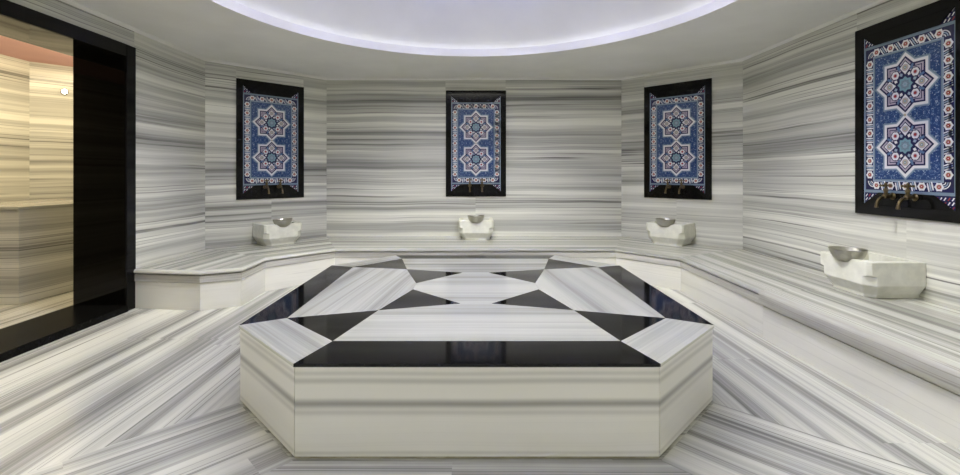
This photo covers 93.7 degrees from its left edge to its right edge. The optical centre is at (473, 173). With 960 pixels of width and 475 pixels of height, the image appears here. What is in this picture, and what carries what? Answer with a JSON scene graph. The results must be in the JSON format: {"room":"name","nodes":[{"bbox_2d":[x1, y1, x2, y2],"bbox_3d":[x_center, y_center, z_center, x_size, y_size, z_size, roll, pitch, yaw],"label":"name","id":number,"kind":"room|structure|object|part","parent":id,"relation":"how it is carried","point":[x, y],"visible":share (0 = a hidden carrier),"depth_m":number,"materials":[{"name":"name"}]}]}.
{"room":"spa","nodes":[
{"label":"spa","id":0,"kind":"room"},
{"bbox_2d":[0,54,28,201],"bbox_3d":[-4.910,-0.043,2.910,0.100,2.365,4.020,0,0,0],"label":"wall","id":1,"kind":"structure","parent":0,"point":[14,72],"depth_m":4.76,"materials":[{"name":"stone"}]},
{"bbox_2d":[0,291,72,328],"bbox_3d":[-3.897,1.140,3.400,2.025,0.001,5.100,0,0,0],"label":"floor","id":2,"kind":"structure","parent":0,"point":[10,315],"depth_m":3.80,"materials":[{"name":"stone"}]},
{"bbox_2d":[0,199,72,304],"bbox_3d":[-4.128,0.714,4.893,1.455,0.852,1.985,0,0,0],"label":"stone bench","id":3,"kind":"object","parent":2,"relation":"on","point":[36,236],"visible":0.35,"depth_m":4.05,"materials":[{"name":"stone"}]},
{"bbox_2d":[0,35,72,66],"bbox_3d":[-4.105,-1.225,3.400,1.610,0.001,5.100,0,0,0],"label":"ceiling","id":4,"kind":"structure","parent":0,"point":[10,47],"depth_m":4.59,"materials":[{"name":"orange paint"}]},
{"bbox_2d":[29,61,72,199],"bbox_3d":[-4.405,-0.043,5.445,0.100,2.365,1.386,0,0,45],"label":"wall","id":5,"kind":"structure","parent":0,"point":[50,111],"depth_m":5.03,"materials":[{"name":"stone"}]},
{"bbox_2d":[60,88,68,94],"bbox_3d":[-4.648,-0.930,5.108,0.070,0.070,0.034,0,0,-45],"label":"wall lamp","id":6,"kind":"object","parent":5,"relation":"attached to","point":[63,91],"visible":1,"depth_m":5.10,"materials":[{"name":"silver metal"}]},
{"bbox_2d":[8,0,204,275],"bbox_3d":[-3.095,-0.043,2.260,0.430,2.365,5.120,0,0,0],"label":"wall","id":7,"kind":"structure","parent":0,"point":[170,82],"depth_m":4.19,"materials":[{"name":"stone"}]},
{"bbox_2d":[0,0,135,362],"bbox_3d":[-3.080,0.036,3.058,0.460,2.208,1.515,0,0,0],"label":"door frame","id":8,"kind":"structure","parent":7,"relation":"in","point":[104,68],"depth_m":3.71,"materials":[{"name":"black wood"}]},
{"bbox_2d":[205,61,326,274],"bbox_3d":[-2.425,-0.043,5.345,0.100,2.365,1.386,0,0,45],"label":"wall","id":9,"kind":"structure","parent":0,"point":[229,221],"depth_m":5.06,"materials":[{"name":"stone"}]},
{"bbox_2d":[236,78,303,199],"bbox_3d":[-2.384,-0.386,5.304,0.775,1.362,0.014,0,0,-45],"label":"mosaic panel","id":10,"kind":"object","parent":9,"relation":"attached to","point":[269,116],"visible":0.99,"depth_m":5.28,"materials":[{"name":"blue tile"}]},
{"bbox_2d":[263,179,269,193],"bbox_3d":[-2.388,0.148,5.198,0.070,0.173,0.125,0,0,-45],"label":"tap","id":11,"kind":"object","parent":10,"relation":"attached to","point":[266,186],"visible":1,"depth_m":5.20,"materials":[{"name":"brown metal"}]},
{"bbox_3d":[-2.381,-0.956,5.301,0.005,0.082,0.633,0,0,45],"label":"plate","id":12,"kind":"part","parent":10,"relation":"part of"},
{"bbox_3d":[-2.381,0.180,5.301,0.005,0.090,0.633,0,0,45],"label":"tap plate","id":13,"kind":"part","parent":10,"relation":"part of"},
{"bbox_2d":[277,179,283,192],"bbox_3d":[-2.278,0.148,5.308,0.070,0.173,0.125,0,0,-45],"label":"tap","id":14,"kind":"object","parent":10,"relation":"attached to","point":[280,180],"visible":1,"depth_m":5.30,"materials":[{"name":"brown metal"}]},
{"bbox_2d":[60,0,887,79],"bbox_3d":[0.000,-1.214,2.250,5.760,0.022,7.100,0,0,0],"label":"trim","id":15,"kind":"structure","parent":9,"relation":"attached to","point":[70,2],"depth_m":4.82,"materials":[{"name":"paint"}]},
{"bbox_2d":[327,80,620,252],"bbox_3d":[0.000,-0.043,5.850,3.800,2.365,0.100,0,0,0],"label":"wall","id":16,"kind":"structure","parent":0,"point":[386,139],"depth_m":5.80,"materials":[{"name":"stone"}]},
{"bbox_2d":[446,91,505,195],"bbox_3d":[0.025,-0.386,5.792,0.775,1.362,0.014,0,0,0],"label":"mosaic panel","id":17,"kind":"object","parent":16,"relation":"attached to","point":[475,120],"visible":0.98,"depth_m":5.79,"materials":[{"name":"blue tile"}]},
{"bbox_2d":[467,178,471,191],"bbox_3d":[-0.053,0.148,5.719,0.070,0.173,0.125,0,0,0],"label":"tap","id":18,"kind":"object","parent":17,"relation":"attached to","point":[469,179],"visible":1,"depth_m":5.72,"materials":[{"name":"brown metal"}]},
{"bbox_3d":[0.025,-0.956,5.787,0.634,0.082,0.005,0,0,0],"label":"plate","id":19,"kind":"part","parent":17,"relation":"part of","materials":[{"name":"black stone"}]},
{"bbox_3d":[0.025,0.180,5.787,0.633,0.090,0.005,0,0,0],"label":"tap plate","id":20,"kind":"part","parent":17,"relation":"part of","materials":[{"name":"black stone"}]},
{"bbox_2d":[480,179,484,191],"bbox_3d":[0.103,0.148,5.719,0.070,0.173,0.125,0,0,0],"label":"tap","id":21,"kind":"object","parent":17,"relation":"attached to","point":[481,184],"visible":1,"depth_m":5.72,"materials":[{"name":"brown metal"}]},
{"bbox_2d":[72,0,875,77],"bbox_3d":[0.000,-1.245,2.250,5.800,0.040,7.260,0,0,0],"label":"ceiling","id":22,"kind":"structure","parent":0,"point":[208,29],"depth_m":4.31,"materials":[{"name":"paint"}]},
{"bbox_2d":[211,0,736,55],"bbox_3d":[0.000,-1.265,2.810,4.200,0.080,4.200,0,0,0],"label":"light","id":23,"kind":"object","parent":22,"relation":"attached to","point":[230,4],"depth_m":4.19,"materials":[{"name":"paint"}]},
{"bbox_2d":[233,0,714,48],"bbox_3d":[0.000,-1.630,2.810,4.200,0.720,4.200,0,0,0],"label":"ceiling","id":24,"kind":"structure","parent":0,"point":[446,24],"depth_m":4.33,"materials":[{"name":"paint"}]},
{"bbox_2d":[0,276,959,474],"bbox_3d":[0.000,1.140,2.250,5.780,0.001,7.200,0,0,0],"label":"floor","id":25,"kind":"structure","parent":0,"point":[137,391],"depth_m":2.07,"materials":[{"name":"stone"}]},
{"bbox_2d":[239,255,713,457],"bbox_3d":[0.012,0.948,2.970,2.368,0.385,2.368,0,0,0],"label":"platform","id":26,"kind":"object","parent":25,"relation":"on","point":[397,356],"visible":1,"depth_m":1.92,"materials":[{"name":"stone"}]},
{"bbox_3d":[-0.925,0.949,2.033,0.044,0.358,0.633,0,0,-45],"label":"panel","id":27,"kind":"part","parent":26,"relation":"part of","materials":[{"name":"stone"}]},
{"bbox_3d":[0.012,0.949,1.814,1.451,0.358,0.044,0,0,0],"label":"panel","id":28,"kind":"part","parent":26,"relation":"part of","materials":[{"name":"stone"}]},
{"bbox_3d":[0.949,0.949,2.033,0.044,0.358,0.633,0,0,45],"label":"panel","id":29,"kind":"part","parent":26,"relation":"part of","materials":[{"name":"stone"}]},
{"bbox_2d":[134,236,959,449],"bbox_3d":[0.000,0.974,2.759,5.754,0.332,6.077,0,0,0],"label":"bench","id":30,"kind":"object","parent":25,"relation":"on","point":[902,354],"visible":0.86,"depth_m":3.63,"materials":[{"name":"grey stone"}]},
{"bbox_3d":[-2.571,1.026,3.799,0.605,0.228,0.052,0,0,7],"label":"riser panel","id":31,"kind":"part","parent":30,"relation":"part of","materials":[{"name":"beige stone"}]},
{"bbox_3d":[-2.150,1.026,3.828,0.300,0.228,0.052,0,0,-26],"label":"riser panel","id":32,"kind":"part","parent":30,"relation":"part of","materials":[{"name":"beige stone"}]},
{"bbox_3d":[-2.034,1.026,4.114,0.052,0.228,0.486,0,0,-1],"label":"riser panel","id":33,"kind":"part","parent":30,"relation":"part of","materials":[{"name":"beige stone"}]},
{"bbox_2d":[253,221,301,245],"bbox_3d":[-2.260,0.688,5.180,0.424,0.240,0.363,0,0,-45],"label":"basin","id":34,"kind":"object","parent":30,"relation":"on","point":[264,233],"visible":0.97,"depth_m":5.05,"materials":[{"name":"white stone"}]},
{"bbox_2d":[272,218,292,226],"bbox_3d":[-2.160,0.557,5.080,0.218,0.089,0.218,0,0,-45],"label":"metal bowl","id":35,"kind":"object","parent":34,"relation":"on","point":[281,222],"visible":0.99,"depth_m":5.02,"materials":[{"name":"silver metal"}]},
{"bbox_3d":[-1.779,1.026,4.626,0.052,0.228,0.783,0,0,43],"label":"riser panel","id":36,"kind":"part","parent":30,"relation":"part of","materials":[{"name":"beige stone"}]},
{"bbox_3d":[0.015,1.026,4.904,3.090,0.228,0.052,0,0,0],"label":"riser panel","id":37,"kind":"part","parent":30,"relation":"part of","materials":[{"name":"beige stone"}]},
{"bbox_2d":[459,218,493,239],"bbox_3d":[0.025,0.688,5.617,0.424,0.240,0.363,0,0,0],"label":"basin","id":38,"kind":"object","parent":30,"relation":"on","point":[468,230],"visible":0.98,"depth_m":5.43,"materials":[{"name":"white stone"}]},
{"bbox_2d":[467,215,484,222],"bbox_3d":[0.025,0.557,5.475,0.218,0.089,0.218,0,0,0],"label":"metal bowl","id":39,"kind":"object","parent":38,"relation":"on","point":[473,218],"visible":1,"depth_m":5.40,"materials":[{"name":"silver metal"}]},
{"bbox_3d":[1.791,1.026,4.641,0.052,0.228,0.737,0,0,-43],"label":"riser panel","id":40,"kind":"part","parent":30,"relation":"part of","materials":[{"name":"beige stone"}]},
{"bbox_2d":[646,221,694,245],"bbox_3d":[2.260,0.688,5.180,0.424,0.240,0.363,0,0,45],"label":"basin","id":41,"kind":"object","parent":30,"relation":"on","point":[679,233],"visible":0.95,"depth_m":5.05,"materials":[{"name":"white stone"}]},
{"bbox_2d":[655,218,675,226],"bbox_3d":[2.160,0.557,5.080,0.218,0.089,0.218,0,0,-45],"label":"metal bowl","id":42,"kind":"object","parent":41,"relation":"on","point":[664,222],"visible":0.98,"depth_m":5.02,"materials":[{"name":"silver metal"}]},
{"bbox_3d":[2.032,1.026,3.753,0.052,0.228,1.267,0,0,0],"label":"riser panel","id":43,"kind":"part","parent":30,"relation":"part of","materials":[{"name":"beige stone"}]},
{"bbox_3d":[2.029,1.030,1.420,0.052,0.220,3.400,0,0,0],"label":"riser panel","id":44,"kind":"part","parent":30,"relation":"part of","materials":[{"name":"beige stone"}]},
{"bbox_2d":[820,251,925,297],"bbox_3d":[2.696,0.688,3.075,0.363,0.240,0.424,0,0,0],"label":"basin","id":45,"kind":"object","parent":30,"relation":"on","point":[877,275],"visible":0.89,"depth_m":2.90,"materials":[{"name":"white stone"}]},
{"bbox_2d":[828,246,868,261],"bbox_3d":[2.555,0.557,3.075,0.218,0.089,0.218,0,0,0],"label":"metal bowl","id":46,"kind":"object","parent":45,"relation":"on","point":[842,253],"visible":0.91,"depth_m":3.04,"materials":[{"name":"silver metal"}]},
{"bbox_2d":[621,61,742,275],"bbox_3d":[2.425,-0.043,5.345,1.386,2.365,0.100,0,0,45],"label":"wall","id":47,"kind":"structure","parent":0,"point":[718,221],"depth_m":5.10,"materials":[{"name":"stone"}]},
{"bbox_2d":[644,78,711,199],"bbox_3d":[2.384,-0.386,5.304,0.775,1.362,0.014,0,0,45],"label":"mosaic panel","id":48,"kind":"object","parent":47,"relation":"attached to","point":[677,116],"visible":1,"depth_m":5.29,"materials":[{"name":"blue tile"}]},
{"bbox_2d":[664,179,670,192],"bbox_3d":[2.278,0.148,5.308,0.070,0.173,0.125,0,0,45],"label":"tap","id":49,"kind":"object","parent":48,"relation":"attached to","point":[667,180],"visible":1,"depth_m":5.31,"materials":[{"name":"brown metal"}]},
{"bbox_3d":[2.381,0.180,5.301,0.633,0.090,0.005,0,0,45],"label":"tap plate","id":50,"kind":"part","parent":48,"relation":"part of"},
{"bbox_3d":[2.381,-0.956,5.301,0.633,0.082,0.005,0,0,45],"label":"plate","id":51,"kind":"part","parent":48,"relation":"part of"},
{"bbox_2d":[678,179,684,193],"bbox_3d":[2.388,0.148,5.198,0.125,0.173,0.070,0,0,-45],"label":"tap","id":52,"kind":"object","parent":48,"relation":"attached to","point":[681,186],"visible":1,"depth_m":5.20,"materials":[{"name":"brown metal"}]},
{"bbox_2d":[743,0,959,309],"bbox_3d":[2.930,-0.043,2.260,0.100,2.365,5.120,0,0,0],"label":"wall","id":53,"kind":"structure","parent":0,"point":[799,93],"depth_m":3.79,"materials":[{"name":"stone"}]},
{"bbox_2d":[855,0,959,222],"bbox_3d":[2.872,-0.386,2.997,0.014,1.362,0.775,0,0,0],"label":"mosaic panel","id":54,"kind":"object","parent":53,"relation":"attached to","point":[907,65],"visible":1,"depth_m":2.97,"materials":[{"name":"blue tile"}]},
{"bbox_2d":[874,182,895,207],"bbox_3d":[2.799,0.148,3.075,0.125,0.173,0.070,0,0,0],"label":"tap","id":55,"kind":"object","parent":54,"relation":"attached to","point":[885,195],"visible":1,"depth_m":3.07,"materials":[{"name":"brown metal"}]},
{"bbox_3d":[2.771,0.192,3.075,0.068,0.085,0.026,0,0,0],"label":"spout","id":56,"kind":"part","parent":55,"relation":"part of","materials":[{"name":"gold metal"}]},
{"bbox_3d":[2.813,0.081,3.075,0.058,0.040,0.058,0,0,22],"label":"cross handle","id":57,"kind":"part","parent":55,"relation":"part of","materials":[{"name":"gold metal"}]},
{"bbox_2d":[895,183,918,209],"bbox_3d":[2.799,0.148,2.919,0.125,0.173,0.070,0,0,0],"label":"tap","id":58,"kind":"object","parent":54,"relation":"attached to","point":[907,196],"visible":1,"depth_m":2.91,"materials":[{"name":"brown metal"}]},
{"bbox_3d":[2.771,0.192,2.919,0.068,0.085,0.026,0,0,0],"label":"spout","id":59,"kind":"part","parent":58,"relation":"part of","materials":[{"name":"gold metal"}]},
{"bbox_3d":[2.813,0.081,2.919,0.058,0.040,0.058,0,0,22],"label":"cross handle","id":60,"kind":"part","parent":58,"relation":"part of","materials":[{"name":"gold metal"}]},
{"bbox_3d":[2.867,-0.956,2.997,0.005,0.082,0.634,0,0,0],"label":"plate","id":61,"kind":"part","parent":54,"relation":"part of","materials":[{"name":"black stone"}]},
{"bbox_3d":[2.867,0.180,2.997,0.005,0.090,0.633,0,0,0],"label":"tap plate","id":62,"kind":"part","parent":54,"relation":"part of","materials":[{"name":"black stone"}]}
]}

